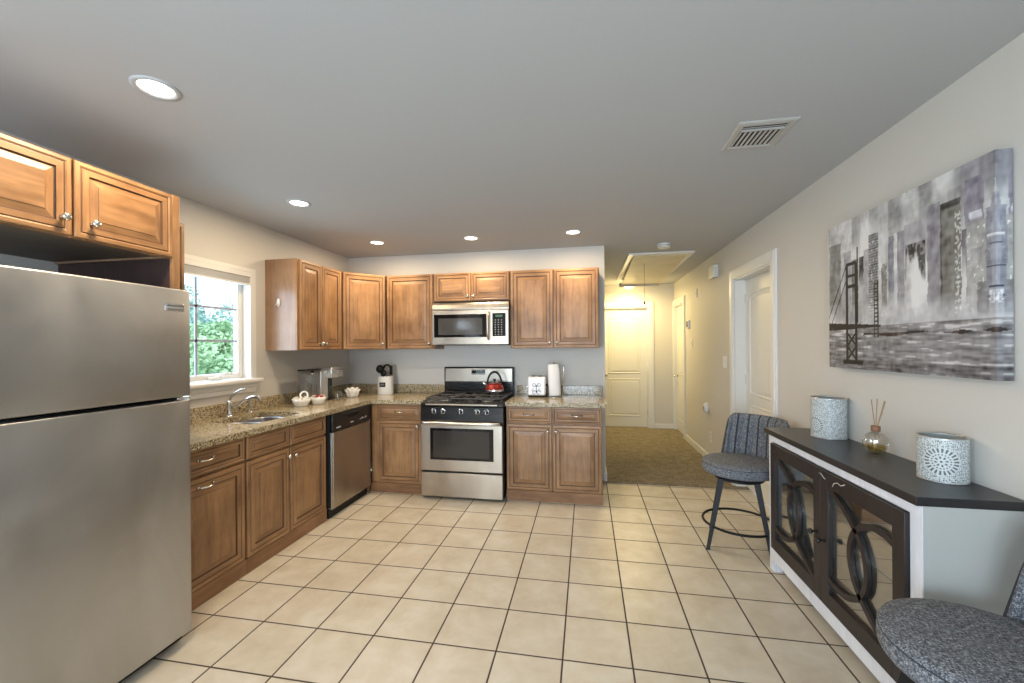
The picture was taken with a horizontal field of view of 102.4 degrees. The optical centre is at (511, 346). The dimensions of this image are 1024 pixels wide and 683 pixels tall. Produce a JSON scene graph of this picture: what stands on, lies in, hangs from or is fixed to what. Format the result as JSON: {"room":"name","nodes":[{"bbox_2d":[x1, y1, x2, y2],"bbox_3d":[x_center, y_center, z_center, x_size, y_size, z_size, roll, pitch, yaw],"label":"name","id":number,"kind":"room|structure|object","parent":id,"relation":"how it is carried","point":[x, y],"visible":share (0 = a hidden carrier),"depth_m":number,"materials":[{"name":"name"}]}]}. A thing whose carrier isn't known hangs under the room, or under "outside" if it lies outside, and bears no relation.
{"room":"kitchen","nodes":[
{"label":"kitchen","id":0,"kind":"room"},
{"bbox_2d":[0,130,349,408],"bbox_3d":[-2.648,0.208,1.421,0.180,2.500,7.350,0,0,10],"label":"wall","id":1,"kind":"structure","parent":0,"point":[210,233],"depth_m":3.53,"materials":[{"name":"grey paint"}]},
{"bbox_2d":[0,133,172,264],"bbox_3d":[-2.110,-0.598,1.726,0.771,0.320,0.809,0,0,10],"label":"upper cabinet","id":2,"kind":"object","parent":1,"relation":"attached to","point":[57,208],"visible":1,"depth_m":1.72,"materials":[{"name":"brown wood"}]},
{"bbox_2d":[180,223,184,289],"bbox_3d":[-2.197,-0.362,2.387,0.368,0.795,0.382,0,0,10],"label":"upper cabinet","id":3,"kind":"object","parent":1,"relation":"attached to","point":[182,277],"visible":0.06,"depth_m":2.53,"materials":[{"name":"brown wood"}]},
{"bbox_2d":[184,254,263,399],"bbox_3d":[-2.311,-0.135,3.061,0.222,1.032,0.950,0,0,10],"label":"window","id":4,"kind":"structure","parent":1,"relation":"in","point":[244,296],"depth_m":3.42,"materials":[{"name":"white paint"}]},
{"bbox_2d":[189,276,236,375],"bbox_3d":[-2.356,-0.183,3.074,0.010,0.810,0.700,0,0,10],"label":"grille","id":5,"kind":"object","parent":4,"relation":"attached to","point":[195,340],"depth_m":3.17,"materials":[{"name":"white"}]},
{"bbox_2d":[184,258,250,284],"bbox_3d":[-2.277,-0.563,3.057,0.056,0.106,0.785,0,0,10],"label":"window blind","id":6,"kind":"object","parent":4,"relation":"attached to","point":[191,267],"visible":0.59,"depth_m":3.12,"materials":[{"name":"white plastic"}]},
{"bbox_2d":[265,258,341,350],"bbox_3d":[-1.925,-0.364,3.890,0.369,0.795,0.640,0,0,10],"label":"upper cabinet","id":7,"kind":"object","parent":1,"relation":"attached to","point":[308,316],"visible":1,"depth_m":3.61,"materials":[{"name":"brown wood"}]},
{"bbox_2d":[190,383,444,421],"bbox_3d":[-1.577,0.483,3.449,1.197,0.095,2.695,0,0,10],"label":"backsplash","id":8,"kind":"structure","parent":1,"relation":"attached to","point":[218,410],"depth_m":3.75,"materials":[{"name":"beige stone"}]},
{"bbox_2d":[341,272,386,349],"bbox_3d":[-1.674,-0.366,4.504,0.642,0.795,0.651,0,0,10],"label":"upper cabinet","id":9,"kind":"object","parent":1,"relation":"attached to","point":[363,296],"visible":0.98,"depth_m":4.31,"materials":[{"name":"brown wood"}]},
{"bbox_2d":[349,246,605,480],"bbox_3d":[-0.460,0.193,4.688,2.960,2.500,0.140,0,0,10],"label":"wall","id":10,"kind":"structure","parent":0,"point":[582,366],"depth_m":4.58,"materials":[{"name":"grey paint"}]},
{"bbox_2d":[387,274,443,348],"bbox_3d":[-1.067,-0.370,4.540,0.535,0.795,0.366,0,0,10],"label":"upper cabinet","id":11,"kind":"object","parent":10,"relation":"attached to","point":[410,298],"visible":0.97,"depth_m":4.40,"materials":[{"name":"brown wood"}]},
{"bbox_2d":[434,271,509,302],"bbox_3d":[-0.402,-0.622,4.419,0.815,0.300,0.366,0,0,10],"label":"upper cabinet","id":12,"kind":"object","parent":10,"relation":"attached to","point":[473,286],"visible":0.95,"depth_m":4.27,"materials":[{"name":"brown wood"}]},
{"bbox_2d":[432,301,510,344],"bbox_3d":[-0.399,-0.237,4.367,0.805,0.446,0.464,0,0,10],"label":"microwave oven","id":13,"kind":"object","parent":12,"relation":"attached to","point":[478,322],"visible":0.99,"depth_m":4.19,"materials":[{"name":"silver metal"}]},
{"bbox_2d":[510,267,599,347],"bbox_3d":[0.444,-0.381,4.266,0.893,0.795,0.366,0,0,10],"label":"upper cabinet","id":14,"kind":"object","parent":10,"relation":"attached to","point":[550,308],"visible":1,"depth_m":4.12,"materials":[{"name":"brown wood"}]},
{"bbox_2d":[517,385,602,394],"bbox_3d":[0.508,0.468,4.430,0.919,0.095,0.020,0,0,10],"label":"backsplash","id":15,"kind":"structure","parent":10,"relation":"attached to","point":[521,389],"depth_m":4.39,"materials":[{"name":"grey stone"}]},
{"bbox_2d":[119,471,879,682],"bbox_3d":[-0.493,1.494,0.948,4.570,0.100,7.185,0,0,10],"label":"floor","id":16,"kind":"structure","parent":0,"point":[391,587],"depth_m":2.30,"materials":[{"name":"beige tile"}]},
{"bbox_2d":[0,265,191,682],"bbox_3d":[-2.018,0.591,1.713,0.860,1.726,0.799,0,0,10],"label":"refrigerator","id":17,"kind":"object","parent":16,"relation":"on","point":[95,461],"visible":1,"depth_m":1.62,"materials":[{"name":"silver metal"}]},
{"bbox_2d":[58,195,179,289],"bbox_3d":[-2.050,0.348,2.145,0.732,2.213,0.037,0,0,10],"label":"end panel","id":18,"kind":"object","parent":16,"relation":"on","point":[165,273],"visible":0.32,"depth_m":2.10,"materials":[{"name":"brown wood"}]},
{"bbox_2d":[190,438,245,610],"bbox_3d":[-2.013,1.014,2.421,0.634,0.881,0.507,0,0,10],"label":"base cabinet","id":19,"kind":"object","parent":16,"relation":"on","point":[218,560],"visible":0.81,"depth_m":2.42,"materials":[{"name":"brown wood"}]},
{"bbox_2d":[237,416,326,573],"bbox_3d":[-1.893,1.013,3.076,0.636,0.881,0.822,0,0,10],"label":"base cabinet","id":20,"kind":"object","parent":16,"relation":"on","point":[285,467],"visible":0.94,"depth_m":2.94,"materials":[{"name":"brown wood"}]},
{"bbox_2d":[190,392,437,451],"bbox_3d":[-1.577,0.549,3.449,1.197,0.038,2.695,0,0,10],"label":"countertop","id":21,"kind":"structure","parent":20,"relation":"on","point":[205,433],"depth_m":3.21,"materials":[{"name":"beige stone"}]},
{"bbox_2d":[224,388,261,416],"bbox_3d":[-2.063,0.427,3.156,0.257,0.214,0.064,0,0,-12],"label":"kitchen faucet","id":22,"kind":"object","parent":21,"relation":"on","point":[228,403],"visible":1,"depth_m":3.14,"materials":[{"name":"silver metal"}]},
{"bbox_2d":[224,400,233,416],"bbox_3d":[-2.157,0.469,3.136,0.064,0.130,0.064,0,0,10],"label":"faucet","id":23,"kind":"object","parent":22,"relation":"attached to","point":[228,403],"depth_m":3.12,"materials":[{"name":"silver metal"}]},
{"bbox_2d":[247,399,252,412],"bbox_3d":[-2.125,0.471,3.338,0.044,0.125,0.044,0,0,10],"label":"sprayer","id":24,"kind":"object","parent":21,"relation":"on","point":[249,401],"visible":0.77,"depth_m":3.33,"materials":[{"name":"silver metal"}]},
{"bbox_2d":[231,416,282,423],"bbox_3d":[-1.906,0.668,3.096,0.409,0.192,0.524,0,0,10],"label":"double sink","id":25,"kind":"object","parent":21,"relation":"in","point":[265,418],"visible":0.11,"depth_m":3.32,"materials":[{"name":"metal"}]},
{"bbox_2d":[292,398,310,406],"bbox_3d":[-1.877,0.498,3.669,0.156,0.068,0.156,0,0,10],"label":"bowl","id":26,"kind":"object","parent":21,"relation":"on","point":[304,402],"visible":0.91,"depth_m":3.62,"materials":[{"name":"white ceramic"}]},
{"bbox_2d":[299,391,308,398],"bbox_3d":[-1.860,0.440,3.682,0.076,0.082,0.068,0,0,-25],"label":"napkin ring","id":27,"kind":"object","parent":26,"relation":"in","point":[306,392],"visible":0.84,"depth_m":3.68,"materials":[{"name":"white ceramic"}]},
{"bbox_2d":[310,396,325,404],"bbox_3d":[-1.788,0.497,3.799,0.136,0.068,0.136,0,0,10],"label":"bowl","id":28,"kind":"object","parent":21,"relation":"on","point":[320,400],"visible":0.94,"depth_m":3.75,"materials":[{"name":"white ceramic"}]},
{"bbox_2d":[297,367,343,403],"bbox_3d":[-1.895,0.371,4.045,0.212,0.322,0.527,0,0,10],"label":"coffee maker","id":29,"kind":"object","parent":21,"relation":"on","point":[316,381],"visible":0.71,"depth_m":4.00,"materials":[{"name":"silver metal"}]},
{"bbox_2d":[328,396,340,399],"bbox_3d":[-1.873,0.522,4.192,0.170,0.020,0.200,0,0,10],"label":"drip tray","id":30,"kind":"object","parent":29,"relation":"on","point":[329,397],"depth_m":4.14,"materials":[{"name":"silver metal"}]},
{"bbox_2d":[344,387,360,397],"bbox_3d":[-1.674,0.479,4.327,0.162,0.103,0.165,0,0,10],"label":"dish","id":31,"kind":"object","parent":21,"relation":"on","point":[351,392],"visible":1,"depth_m":4.28,"materials":[{"name":"white ceramic"}]},
{"bbox_2d":[377,376,393,394],"bbox_3d":[-1.409,0.430,4.585,0.180,0.198,0.154,0,0,10],"label":"utensil crock","id":32,"kind":"object","parent":21,"relation":"on","point":[385,385],"visible":0.97,"depth_m":4.52,"materials":[{"name":"white ceramic"}]},
{"bbox_2d":[376,365,383,376],"bbox_3d":[-1.473,0.362,4.578,0.096,0.313,0.047,0,0,10],"label":"ladle","id":33,"kind":"object","parent":32,"relation":"in","point":[379,368],"visible":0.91,"depth_m":4.57,"materials":[{"name":"black plastic"}]},
{"bbox_2d":[389,365,392,374],"bbox_3d":[-1.361,0.364,4.596,0.061,0.306,0.011,0,0,10],"label":"slotted turner","id":34,"kind":"object","parent":32,"relation":"in","point":[390,366],"visible":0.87,"depth_m":4.59,"materials":[{"name":"black plastic"}]},
{"bbox_2d":[324,404,370,518],"bbox_3d":[-1.746,1.012,3.805,0.612,0.880,0.655,0,0,10],"label":"dishwasher","id":35,"kind":"object","parent":16,"relation":"on","point":[348,471],"visible":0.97,"depth_m":3.67,"materials":[{"name":"silver metal"}]},
{"bbox_2d":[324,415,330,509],"bbox_3d":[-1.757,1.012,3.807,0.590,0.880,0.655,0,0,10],"label":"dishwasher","id":36,"kind":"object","parent":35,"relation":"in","point":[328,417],"depth_m":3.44,"materials":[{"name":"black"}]},
{"bbox_2d":[371,404,421,493],"bbox_3d":[-1.085,1.007,4.362,0.557,0.881,0.676,0,0,10],"label":"base cabinet","id":37,"kind":"object","parent":16,"relation":"on","point":[396,428],"visible":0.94,"depth_m":4.07,"materials":[{"name":"brown wood"}]},
{"bbox_2d":[420,367,514,500],"bbox_3d":[-0.418,0.834,4.187,0.811,1.217,0.823,0,0,10],"label":"gas range","id":38,"kind":"object","parent":16,"relation":"on","point":[464,440],"visible":1,"depth_m":3.87,"materials":[{"name":"silver metal"}]},
{"bbox_2d":[421,391,514,407],"bbox_3d":[-0.417,0.528,4.195,0.807,0.080,0.687,0,0,10],"label":"cooktop","id":39,"kind":"object","parent":38,"relation":"in","point":[446,399],"depth_m":3.96,"materials":[{"name":"grey metal"}]},
{"bbox_2d":[482,371,503,393],"bbox_3d":[-0.183,0.369,4.307,0.204,0.232,0.204,0,0,41],"label":"tea kettle","id":40,"kind":"object","parent":38,"relation":"on","point":[494,387],"visible":1,"depth_m":4.25,"materials":[{"name":"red metal"}]},
{"bbox_2d":[506,406,602,504],"bbox_3d":[0.434,0.997,4.086,0.884,0.881,0.676,0,0,10],"label":"base cabinet","id":41,"kind":"object","parent":16,"relation":"on","point":[554,454],"visible":0.97,"depth_m":3.79,"materials":[{"name":"brown wood"}]},
{"bbox_2d":[505,394,606,407],"bbox_3d":[0.452,0.535,4.101,0.925,0.038,0.687,0,0,10],"label":"countertop","id":42,"kind":"structure","parent":41,"relation":"on","point":[576,401],"depth_m":3.86,"materials":[{"name":"beige stone"}]},
{"bbox_2d":[528,376,547,396],"bbox_3d":[0.270,0.412,4.277,0.202,0.210,0.208,0,0,6],"label":"toaster","id":43,"kind":"object","parent":42,"relation":"on","point":[537,385],"visible":1,"depth_m":4.18,"materials":[{"name":"white metal"}]},
{"bbox_2d":[547,362,563,397],"bbox_3d":[0.432,0.335,4.206,0.156,0.357,0.156,0,0,-35],"label":"towel stand","id":44,"kind":"object","parent":42,"relation":"on","point":[558,396],"visible":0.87,"depth_m":4.18,"materials":[{"name":"silver metal"}]},
{"bbox_2d":[548,364,560,395],"bbox_3d":[0.431,0.338,4.206,0.135,0.321,0.122,0,0,10],"label":"paper towel roll","id":45,"kind":"object","parent":44,"relation":"on","point":[553,369],"visible":1,"depth_m":4.15,"materials":[{"name":"white paper"}]},
{"bbox_2d":[701,413,789,555],"bbox_3d":[1.673,0.976,3.003,0.571,0.905,0.570,0,0,10],"label":"bar stool","id":46,"kind":"object","parent":16,"relation":"on","point":[743,458],"visible":0.77,"depth_m":2.97,"materials":[{"name":"grey fabric"}]},
{"bbox_2d":[764,427,1023,682],"bbox_3d":[1.687,0.978,2.048,0.370,0.900,1.270,0,0,10],"label":"credenza","id":47,"kind":"object","parent":16,"relation":"on","point":[856,531],"visible":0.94,"depth_m":1.76,"materials":[{"name":"brown wood"}]},
{"bbox_2d":[810,395,847,439],"bbox_3d":[1.847,0.411,2.401,0.173,0.232,0.173,0,0,10],"label":"candle holder","id":48,"kind":"object","parent":47,"relation":"on","point":[828,414],"visible":1,"depth_m":2.34,"materials":[{"name":"white ceramic"}]},
{"bbox_2d":[862,399,889,453],"bbox_3d":[1.794,0.392,2.031,0.106,0.270,0.066,0,0,35],"label":"reed diffuser","id":49,"kind":"object","parent":47,"relation":"on","point":[876,428],"visible":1,"depth_m":2.03,"materials":[{"name":"clear glass"}]},
{"bbox_2d":[862,432,889,453],"bbox_3d":[1.794,0.468,2.031,0.106,0.120,0.066,0,0,35],"label":"bottle","id":50,"kind":"object","parent":47,"relation":"on","point":[875,435],"depth_m":2.03,"materials":[{"name":"clear glass"}]},
{"bbox_2d":[916,432,970,484],"bbox_3d":[1.713,0.441,1.639,0.150,0.174,0.150,0,0,10],"label":"candle holder","id":51,"kind":"object","parent":47,"relation":"on","point":[944,458],"visible":1,"depth_m":1.59,"materials":[{"name":"white ceramic"}]},
{"bbox_2d":[876,561,1023,682],"bbox_3d":[1.349,0.978,1.102,0.568,0.905,0.553,0,0,10],"label":"bar stool","id":52,"kind":"object","parent":16,"relation":"on","point":[928,640],"visible":1,"depth_m":1.16,"materials":[{"name":"grey fabric"}]},
{"bbox_2d":[0,0,1023,285],"bbox_3d":[-0.190,-1.119,2.498,4.650,0.120,10.350,0,0,10],"label":"ceiling","id":53,"kind":"structure","parent":0,"point":[415,127],"depth_m":1.78,"materials":[{"name":"grey paint"}]},
{"bbox_2d":[128,75,181,100],"bbox_3d":[-1.446,-1.046,1.673,0.164,0.008,0.164,0,0,10],"label":"recessed light","id":54,"kind":"object","parent":53,"relation":"in","point":[153,87],"visible":1,"depth_m":1.67,"materials":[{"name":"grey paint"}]},
{"bbox_2d":[286,199,310,206],"bbox_3d":[-1.557,-1.045,3.010,0.164,0.008,0.164,0,0,10],"label":"recessed light","id":55,"kind":"object","parent":53,"relation":"in","point":[294,202],"visible":1,"depth_m":3.00,"materials":[{"name":"white plastic"}]},
{"bbox_2d":[369,240,385,244],"bbox_3d":[-1.363,-1.046,4.159,0.164,0.008,0.164,0,0,10],"label":"recessed light","id":56,"kind":"object","parent":53,"relation":"in","point":[375,242],"visible":1,"depth_m":4.15,"materials":[{"name":"white plastic"}]},
{"bbox_2d":[463,236,478,240],"bbox_3d":[-0.400,-1.053,4.011,0.164,0.008,0.164,0,0,10],"label":"recessed light","id":57,"kind":"object","parent":53,"relation":"in","point":[470,238],"visible":1,"depth_m":4.01,"materials":[{"name":"white plastic"}]},
{"bbox_2d":[564,230,581,234],"bbox_3d":[0.567,-1.060,3.826,0.164,0.008,0.164,0,0,10],"label":"recessed light","id":58,"kind":"object","parent":53,"relation":"in","point":[568,232],"visible":1,"depth_m":3.83,"materials":[{"name":"white metal"}]},
{"bbox_2d":[617,250,694,304],"bbox_3d":[1.859,-0.797,5.577,0.720,0.552,1.860,0,0,10],"label":"attic hatch","id":59,"kind":"object","parent":53,"relation":"attached to","point":[650,268],"visible":1,"depth_m":5.26,"materials":[{"name":"white paint"}]},
{"bbox_2d":[657,242,670,248],"bbox_3d":[1.589,-1.050,4.302,0.140,0.043,0.140,0,0,10],"label":"smoke detector","id":60,"kind":"object","parent":53,"relation":"attached to","point":[665,245],"visible":1,"depth_m":4.26,"materials":[{"name":"white plastic"}]},
{"bbox_2d":[720,116,800,150],"bbox_3d":[1.238,-1.063,2.076,0.266,0.012,0.284,0,0,10],"label":"ceiling vent","id":61,"kind":"object","parent":53,"relation":"in","point":[767,133],"visible":1,"depth_m":2.05,"materials":[{"name":"white metal"}]},
{"bbox_2d":[605,284,673,427],"bbox_3d":[2.102,0.175,7.252,1.405,2.500,0.120,0,0,10],"label":"wall","id":62,"kind":"structure","parent":0,"point":[662,295],"depth_m":7.11,"materials":[{"name":"grey paint"}]},
{"bbox_2d":[605,302,653,427],"bbox_3d":[1.982,0.327,7.262,0.981,2.198,0.142,0,0,10],"label":"door","id":63,"kind":"structure","parent":62,"relation":"in","point":[629,326],"depth_m":7.24,"materials":[{"name":"white paint"}]},
{"bbox_2d":[655,424,672,428],"bbox_3d":[2.622,1.377,7.091,0.310,0.080,0.014,0,0,10],"label":"baseboard","id":64,"kind":"structure","parent":62,"relation":"attached to","point":[668,426],"depth_m":7.08,"materials":[{"name":"white paint"}]},
{"bbox_2d":[603,426,749,489],"bbox_3d":[1.891,1.471,5.775,1.600,0.112,3.165,0,0,10],"label":"carpet","id":65,"kind":"object","parent":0,"point":[634,455],"visible":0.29,"depth_m":5.12,"materials":[{"name":"brown carpet"}]},
{"bbox_2d":[674,32,1023,499],"bbox_3d":[1.959,0.176,2.110,0.150,2.500,10.350,0,0,10],"label":"wall","id":66,"kind":"structure","parent":0,"point":[980,113],"depth_m":2.09,"materials":[{"name":"grey paint"}]},
{"bbox_2d":[672,295,685,438],"bbox_3d":[2.752,0.322,6.666,0.157,2.198,0.876,0,0,10],"label":"door","id":67,"kind":"structure","parent":66,"relation":"in","point":[678,305],"depth_m":6.78,"materials":[{"name":"white paint"}]},
{"bbox_2d":[686,320,689,328],"bbox_3d":[2.573,-0.323,6.017,0.030,0.120,0.120,0,0,10],"label":"thermostat","id":68,"kind":"object","parent":66,"relation":"attached to","point":[687,321],"visible":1,"depth_m":5.99,"materials":[{"name":"white plastic"}]},
{"bbox_2d":[685,434,707,455],"bbox_3d":[1.813,1.377,1.716,0.014,0.090,9.200,0,0,10],"label":"baseboard","id":69,"kind":"structure","parent":66,"relation":"attached to","point":[688,439],"depth_m":5.65,"materials":[{"name":"white paint"}]},
{"bbox_2d":[703,403,708,412],"bbox_3d":[2.403,0.761,5.109,0.055,0.130,0.104,0,0,10],"label":"plug","id":70,"kind":"object","parent":66,"relation":"attached to","point":[705,405],"visible":1,"depth_m":5.07,"materials":[{"name":"white plastic"}]},
{"bbox_2d":[708,264,717,278],"bbox_3d":[2.328,-0.861,4.759,0.055,0.140,0.201,0,0,10],"label":"door chime","id":71,"kind":"object","parent":66,"relation":"attached to","point":[713,270],"visible":1,"depth_m":4.67,"materials":[{"name":"white plastic"}]},
{"bbox_2d":[723,356,726,367],"bbox_3d":[2.304,0.169,4.461,0.011,0.124,0.120,0,0,10],"label":"light switch","id":72,"kind":"object","parent":66,"relation":"attached to","point":[724,357],"visible":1,"depth_m":4.44,"materials":[{"name":"white plastic"}]},
{"bbox_2d":[729,248,777,505],"bbox_3d":[2.246,0.325,3.735,0.177,2.198,1.056,0,0,10],"label":"door","id":73,"kind":"structure","parent":66,"relation":"in","point":[753,307],"depth_m":3.88,"materials":[{"name":"white paint"}]},
{"bbox_2d":[829,148,1013,380],"bbox_3d":[1.821,-0.287,1.944,0.054,0.815,1.014,0,0,10],"label":"canvas painting","id":74,"kind":"object","parent":66,"relation":"attached to","point":[921,280],"visible":1,"depth_m":1.71,"materials":[{"name":"grey fabric"}]},
{"label":"outside","id":75,"kind":"structure","parent":0,"visible":0},
{"bbox_3d":[-33.943,4.778,21.406,65.500,0.200,90.000,0,0,10],"label":"ground","id":76,"kind":"structure","parent":75,"visible":0},
{"bbox_2d":[185,284,217,333],"bbox_3d":[-17.649,0.649,21.765,4.534,7.846,4.912,0,0,-3],"label":"leafy tree","id":77,"kind":"object","parent":76,"relation":"on","point":[203,318],"visible":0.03,"depth_m":21.62,"materials":[{"name":"green plant"}]},
{"bbox_2d":[190,335,233,375],"bbox_3d":[-7.361,2.100,10.646,2.140,4.810,3.533,0,0,10],"label":"leafy tree","id":78,"kind":"object","parent":76,"relation":"on","point":[223,364],"visible":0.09,"depth_m":9.72,"materials":[{"name":"green plant"}]},
{"bbox_2d":[190,320,233,368],"bbox_3d":[-11.430,1.767,14.952,3.222,5.525,3.021,0,0,-26],"label":"leafy tree","id":79,"kind":"object","parent":76,"relation":"on","point":[215,331],"visible":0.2,"depth_m":14.81,"materials":[{"name":"green plant"}]},
{"bbox_2d":[212,301,233,333],"bbox_3d":[-12.497,1.284,18.893,5.282,6.506,3.569,0,0,10],"label":"leafy tree","id":80,"kind":"object","parent":76,"relation":"on","point":[217,312],"visible":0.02,"depth_m":18.02,"materials":[{"name":"green plant"}]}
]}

